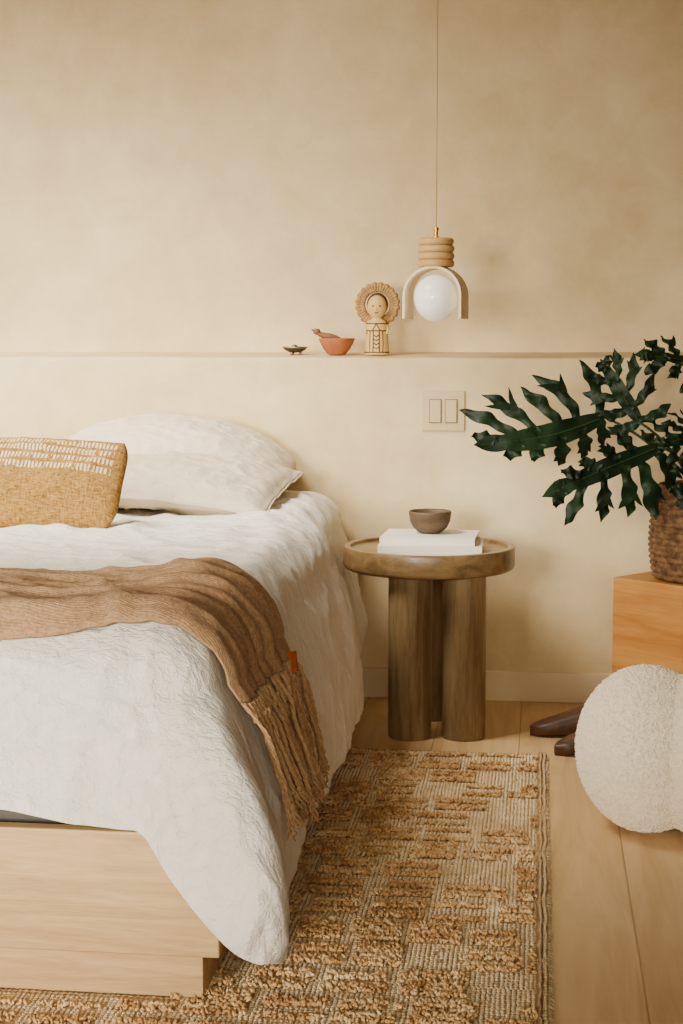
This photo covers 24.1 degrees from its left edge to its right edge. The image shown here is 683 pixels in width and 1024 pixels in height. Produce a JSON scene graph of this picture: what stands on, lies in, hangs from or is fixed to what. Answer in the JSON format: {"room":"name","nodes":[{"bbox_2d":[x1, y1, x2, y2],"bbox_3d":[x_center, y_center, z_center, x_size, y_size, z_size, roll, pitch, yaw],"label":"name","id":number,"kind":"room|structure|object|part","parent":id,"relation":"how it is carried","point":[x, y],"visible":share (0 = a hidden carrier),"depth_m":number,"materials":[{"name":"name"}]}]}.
{"room":"bedroom","nodes":[
{"label":"bedroom","id":0,"kind":"room"},
{"bbox_2d":[0,0,682,673],"bbox_3d":[0.126,-0.816,5.014,5.800,2.750,0.402,1,6,7],"label":"wall","id":1,"kind":"structure","parent":0,"point":[191,190],"depth_m":5.01,"materials":[{"name":"paint"}]},
{"bbox_2d":[282,345,307,354],"bbox_3d":[-0.145,-0.505,4.975,0.080,0.032,0.058,1,6,7],"label":"trinket","id":2,"kind":"object","parent":1,"relation":"on","point":[293,349],"visible":1,"depth_m":4.96},
{"bbox_3d":[-0.145,-0.504,4.976,0.076,0.017,0.053,1,6,7],"label":"dish","id":3,"kind":"part","parent":2,"relation":"part of","materials":[{"name":"metal"}]},
{"bbox_2d":[319,338,354,354],"bbox_3d":[-0.015,-0.512,4.953,0.112,0.051,0.112,1,6,7],"label":"terracotta bowl","id":4,"kind":"object","parent":1,"relation":"on","point":[332,346],"visible":1,"depth_m":4.92,"materials":[{"name":"orange ceramic"}]},
{"bbox_2d":[311,329,339,337],"bbox_3d":[-0.046,-0.549,4.953,0.098,0.039,0.026,1,6,7],"label":"carved ornament","id":5,"kind":"object","parent":4,"relation":"on","point":[318,332],"visible":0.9,"depth_m":4.95,"materials":[{"name":"brown wood"}]},
{"bbox_2d":[355,282,399,354],"bbox_3d":[0.110,-0.597,4.934,0.139,0.223,0.061,1,6,7],"label":"figurine","id":6,"kind":"object","parent":1,"relation":"on","point":[376,329],"visible":1,"depth_m":4.93,"materials":[{"name":"wood"}]},
{"bbox_2d":[422,391,464,430],"bbox_3d":[0.308,-0.305,4.838,0.130,0.122,0.012,1,6,7],"label":"light switch","id":7,"kind":"object","parent":1,"relation":"attached to","point":[440,409],"visible":1,"depth_m":4.83,"materials":[{"name":"beige plastic"}]},
{"bbox_3d":[0.284,-0.305,4.839,0.038,0.073,0.001,1,6,7],"label":"rocker frame","id":8,"kind":"part","parent":7,"relation":"part of","materials":[{"name":"beige plastic"}]},
{"bbox_3d":[0.332,-0.305,4.833,0.038,0.073,0.001,1,6,7],"label":"rocker frame","id":9,"kind":"part","parent":7,"relation":"part of","materials":[{"name":"beige plastic"}]},
{"bbox_2d":[363,667,610,702],"bbox_3d":[0.100,0.528,4.952,5.800,0.092,0.014,1,6,7],"label":"baseboard","id":10,"kind":"structure","parent":1,"relation":"attached to","point":[563,687],"depth_m":4.89,"materials":[{"name":"paint"}]},
{"bbox_2d":[351,697,682,1023],"bbox_3d":[-0.358,0.993,1.292,5.800,0.050,8.250,1,6,7],"label":"floor","id":11,"kind":"structure","parent":0,"point":[616,921],"depth_m":3.22,"materials":[{"name":"brown wood"}]},
{"bbox_2d":[0,746,554,1023],"bbox_3d":[-1.071,0.762,3.100,2.941,0.021,2.698,1,6,7],"label":"area rug","id":12,"kind":"object","parent":11,"relation":"on","point":[419,892],"visible":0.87,"depth_m":3.03,"materials":[{"name":"carpet"}]},
{"bbox_2d":[0,822,227,996],"bbox_3d":[-1.106,0.533,3.875,2.110,0.290,2.299,1,6,7],"label":"platform bed","id":13,"kind":"object","parent":12,"relation":"on","point":[84,908],"visible":0.34,"depth_m":2.64,"materials":[{"name":"brown wood"}]},
{"bbox_2d":[0,809,74,824],"bbox_3d":[-1.141,0.256,3.890,1.790,0.295,2.259,1,6,7],"label":"mattress","id":14,"kind":"object","parent":13,"relation":"on","point":[5,815],"visible":0.02,"depth_m":2.70,"materials":[{"name":"beige fabric"}]},
{"bbox_2d":[0,490,367,964],"bbox_3d":[-1.121,0.302,3.799,2.379,0.558,2.497,1,6,7],"label":"duvet","id":15,"kind":"object","parent":13,"relation":"on","point":[140,727],"visible":0.68,"depth_m":2.61,"materials":[{"name":"white fabric"}]},
{"bbox_2d":[0,437,127,527],"bbox_3d":[-1.018,-0.074,4.051,0.963,0.234,0.220,1,6,10],"label":"lumbar cushion","id":16,"kind":"object","parent":15,"relation":"on","point":[44,481],"visible":0.96,"depth_m":3.94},
{"bbox_2d":[0,557,329,840],"bbox_3d":[-1.099,0.333,2.958,2.138,0.494,0.591,0,6,2],"label":"throw blanket","id":17,"kind":"object","parent":15,"relation":"on","point":[221,605],"visible":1,"depth_m":2.81,"materials":[{"name":"beige fabric"}]},
{"bbox_2d":[118,451,303,514],"bbox_3d":[-0.560,-0.095,4.555,0.817,0.179,0.496,1,6,11],"label":"bed pillow","id":18,"kind":"object","parent":15,"relation":"on","point":[196,483],"visible":0.57,"depth_m":4.36,"materials":[{"name":"fabric"}]},
{"bbox_2d":[68,412,296,487],"bbox_3d":[-0.534,-0.181,4.760,0.783,0.222,0.355,1,6,5],"label":"bed pillow","id":19,"kind":"object","parent":18,"relation":"on","point":[150,433],"visible":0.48,"depth_m":4.68,"materials":[{"name":"beige fabric"}]},
{"bbox_2d":[343,536,514,741],"bbox_3d":[0.249,0.352,4.578,0.487,0.521,0.487,1,6,7],"label":"side table","id":20,"kind":"object","parent":11,"relation":"on","point":[437,604],"visible":0.88,"depth_m":4.39,"materials":[{"name":"brown wood"}]},
{"bbox_3d":[0.190,0.400,4.443,0.121,0.454,0.121,1,6,7],"label":"leg","id":21,"kind":"part","parent":20,"relation":"part of","materials":[{"name":"brown wood"}]},
{"bbox_2d":[378,537,483,555],"bbox_3d":[0.255,0.096,4.514,0.288,0.026,0.225,1,6,6],"label":"book","id":22,"kind":"object","parent":20,"relation":"on","point":[428,550],"visible":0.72,"depth_m":4.40,"materials":[{"name":"white paper"}]},
{"bbox_2d":[380,529,479,545],"bbox_3d":[0.252,0.071,4.517,0.264,0.021,0.205,1,6,9],"label":"book","id":23,"kind":"object","parent":22,"relation":"on","point":[391,536],"visible":0.98,"depth_m":4.43,"materials":[{"name":"white paper"}]},
{"bbox_2d":[409,508,450,533],"bbox_3d":[0.251,0.027,4.527,0.121,0.063,0.121,1,6,7],"label":"wooden bowl","id":24,"kind":"object","parent":23,"relation":"on","point":[427,520],"visible":1,"depth_m":4.49,"materials":[{"name":"brown wood"}]},
{"bbox_3d":[0.260,0.376,4.670,0.121,0.454,0.121,1,6,7],"label":"leg","id":25,"kind":"part","parent":20,"relation":"part of","materials":[{"name":"brown wood"}]},
{"bbox_3d":[0.340,0.401,4.438,0.121,0.454,0.121,1,6,7],"label":"leg","id":26,"kind":"part","parent":20,"relation":"part of","materials":[{"name":"brown wood"}]},
{"bbox_2d":[530,571,682,754],"bbox_3d":[0.899,0.405,4.464,0.744,0.438,0.495,0,6,0],"label":"plant stand","id":27,"kind":"object","parent":11,"relation":"on","point":[647,609],"visible":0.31,"depth_m":4.42,"materials":[{"name":"brown wood"}]},
{"bbox_3d":[0.726,0.540,4.469,0.398,0.168,0.122,0,6,0],"label":"leg","id":28,"kind":"part","parent":27,"relation":"part of","materials":[{"name":"brown wood"}]},
{"bbox_3d":[0.768,0.556,4.327,0.428,0.168,0.122,-2,7,-21],"label":"leg","id":29,"kind":"part","parent":27,"relation":"part of","materials":[{"name":"brown wood"}]},
{"bbox_2d":[459,335,682,582],"bbox_3d":[0.853,-0.150,4.368,1.069,0.680,0.450,1,6,7],"label":"potted plant","id":30,"kind":"object","parent":27,"relation":"on","point":[663,500],"visible":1,"depth_m":4.37,"materials":[{"name":"green plant"}]},
{"bbox_3d":[0.866,-0.155,4.432,0.278,0.219,0.055,1,6,7],"label":"stem","id":31,"kind":"part","parent":30,"relation":"part of","materials":[{"name":"green plant"}]},
{"bbox_3d":[0.910,-0.148,4.424,0.191,0.205,0.011,-2,6,-15],"label":"stem","id":32,"kind":"part","parent":30,"relation":"part of","materials":[{"name":"green plant"}]},
{"bbox_2d":[648,480,682,582],"bbox_3d":[1.009,0.052,4.440,0.313,0.262,0.313,1,6,7],"label":"basket","id":33,"kind":"object","parent":27,"relation":"on","point":[665,545],"depth_m":4.36,"materials":[{"name":"brown wicker"}]},
{"bbox_2d":[574,664,682,832],"bbox_3d":[0.758,0.532,3.593,0.472,0.369,0.383,2,6,19],"label":"pouf","id":34,"kind":"object","parent":11,"relation":"on","point":[628,741],"visible":1,"depth_m":3.48,"materials":[{"name":"beige fabric"}]},
{"bbox_3d":[-0.358,-1.791,0.992,5.800,0.050,8.250,1,6,7],"label":"ceiling","id":35,"kind":"structure","parent":0,"visible":0},
{"bbox_2d":[402,0,468,321],"bbox_3d":[0.270,-1.340,4.505,0.186,1.597,0.129,1,6,7],"label":"pendant lamp","id":36,"kind":"object","parent":35,"relation":"hanging from","point":[436,296],"visible":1,"depth_m":4.54,"materials":[{"name":"white glass"}]},
{"bbox_3d":[0.270,-0.629,4.581,0.178,0.153,0.097,2,6,17],"label":"lamp shade","id":37,"kind":"part","parent":36,"relation":"part of","materials":[{"name":"beige ceramic"}]},
{"bbox_3d":[0.271,-0.614,4.582,0.129,0.137,0.129,1,6,7],"label":"globe","id":38,"kind":"part","parent":36,"relation":"part of","materials":[{"name":"white glass"}]},
{"bbox_3d":[0.270,-1.463,4.491,0.003,1.311,0.003,3,7,29],"label":"cord","id":39,"kind":"part","parent":36,"relation":"part of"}
]}

